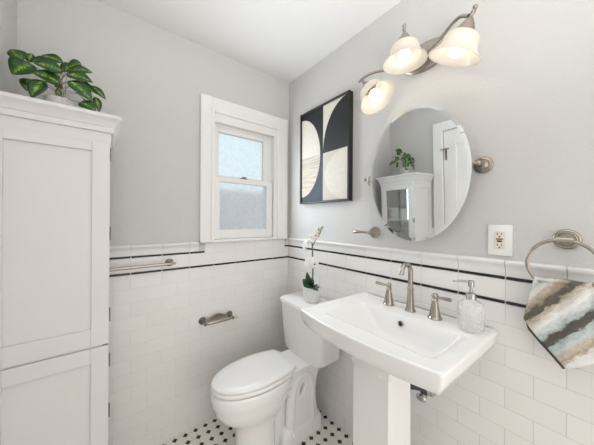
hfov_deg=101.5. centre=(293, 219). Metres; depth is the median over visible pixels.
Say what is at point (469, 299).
bottle
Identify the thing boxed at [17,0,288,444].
wall
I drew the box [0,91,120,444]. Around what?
tall cabinet
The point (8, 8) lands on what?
wall
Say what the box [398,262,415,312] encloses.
faucet
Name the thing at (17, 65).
potted plant
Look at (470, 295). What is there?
soap dispenser
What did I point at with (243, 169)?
window
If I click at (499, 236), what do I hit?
receptacle
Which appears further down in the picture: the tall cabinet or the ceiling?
the tall cabinet
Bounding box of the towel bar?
[109,259,175,270]
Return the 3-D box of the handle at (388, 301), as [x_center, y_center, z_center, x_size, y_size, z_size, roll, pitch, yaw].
[0.458,0.363,1.211,0.054,0.108,0.091,0,0,-38]
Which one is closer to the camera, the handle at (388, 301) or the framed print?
the handle at (388, 301)
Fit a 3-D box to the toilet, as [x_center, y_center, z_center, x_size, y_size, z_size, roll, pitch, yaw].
[-0.105,0.923,1.429,0.749,0.790,0.414,0,0,-38]
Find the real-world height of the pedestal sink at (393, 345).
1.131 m
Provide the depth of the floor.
1.48 m
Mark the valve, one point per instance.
(424, 394)
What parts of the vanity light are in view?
light bulb, lamp shade, light bulb, lamp shade, curved arm, wall plate, lamp shade, light bulb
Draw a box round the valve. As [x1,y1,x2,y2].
[410,384,435,402]
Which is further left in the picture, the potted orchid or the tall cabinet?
the tall cabinet
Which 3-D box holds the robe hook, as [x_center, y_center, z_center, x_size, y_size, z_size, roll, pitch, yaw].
[0.415,0.069,1.349,0.066,0.065,0.167,0,0,-38]
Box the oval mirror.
[364,104,493,240]
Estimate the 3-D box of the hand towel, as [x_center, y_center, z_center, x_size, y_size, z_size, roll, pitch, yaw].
[0.840,0.326,0.751,0.044,0.284,0.189,0,0,-38]
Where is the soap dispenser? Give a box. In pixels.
[453,280,484,333]
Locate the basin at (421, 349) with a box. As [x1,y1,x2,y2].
[300,292,497,394]
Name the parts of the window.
pane, sash, pane, sash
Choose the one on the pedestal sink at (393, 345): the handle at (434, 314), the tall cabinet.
the handle at (434, 314)
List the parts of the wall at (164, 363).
cap rail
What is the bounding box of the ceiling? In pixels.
[97,0,401,83]
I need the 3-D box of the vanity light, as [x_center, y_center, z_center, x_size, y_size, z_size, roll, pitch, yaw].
[0.520,-0.706,1.085,0.230,0.334,0.526,0,0,-38]
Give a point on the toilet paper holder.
(219, 317)
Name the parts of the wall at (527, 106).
cap rail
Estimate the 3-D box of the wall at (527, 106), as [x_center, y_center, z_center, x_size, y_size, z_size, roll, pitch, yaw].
[0.785,0.104,1.002,0.136,2.438,2.820,0,0,-38]
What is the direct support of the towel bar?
attached to the wall at (164, 363)
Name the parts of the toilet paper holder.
post, post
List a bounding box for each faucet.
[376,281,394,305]
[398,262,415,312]
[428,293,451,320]
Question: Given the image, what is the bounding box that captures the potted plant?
[7,49,105,111]
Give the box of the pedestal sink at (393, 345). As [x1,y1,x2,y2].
[300,262,497,444]
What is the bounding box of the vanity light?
[358,4,480,114]
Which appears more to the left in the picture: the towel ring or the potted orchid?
the potted orchid
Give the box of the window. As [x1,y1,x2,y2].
[199,93,287,242]
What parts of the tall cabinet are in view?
panel, panel, crown moulding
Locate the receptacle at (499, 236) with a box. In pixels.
[494,231,504,248]
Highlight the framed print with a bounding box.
[300,90,352,203]
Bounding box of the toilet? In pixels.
[211,291,339,444]
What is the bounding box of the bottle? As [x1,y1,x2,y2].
[457,299,484,333]
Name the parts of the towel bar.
post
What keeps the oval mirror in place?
attached to the wall at (527, 106)
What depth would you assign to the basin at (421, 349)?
0.93 m
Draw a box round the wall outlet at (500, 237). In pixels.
[488,225,512,255]
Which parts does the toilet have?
seat, bowl, lid, tank lid, tank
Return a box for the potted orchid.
[302,226,322,302]
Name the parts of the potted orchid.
flower, pot, flower, flower, flower, stem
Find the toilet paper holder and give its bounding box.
[199,311,236,326]
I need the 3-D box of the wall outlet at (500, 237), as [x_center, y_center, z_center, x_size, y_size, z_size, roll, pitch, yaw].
[0.780,0.077,0.919,0.012,0.116,0.072,0,0,-38]
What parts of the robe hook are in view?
arm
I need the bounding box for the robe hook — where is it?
[353,226,379,237]
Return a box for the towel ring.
[525,229,593,287]
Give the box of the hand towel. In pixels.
[524,276,593,368]
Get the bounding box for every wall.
[0,0,16,93]
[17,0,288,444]
[287,0,593,444]
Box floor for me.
[157,407,352,444]

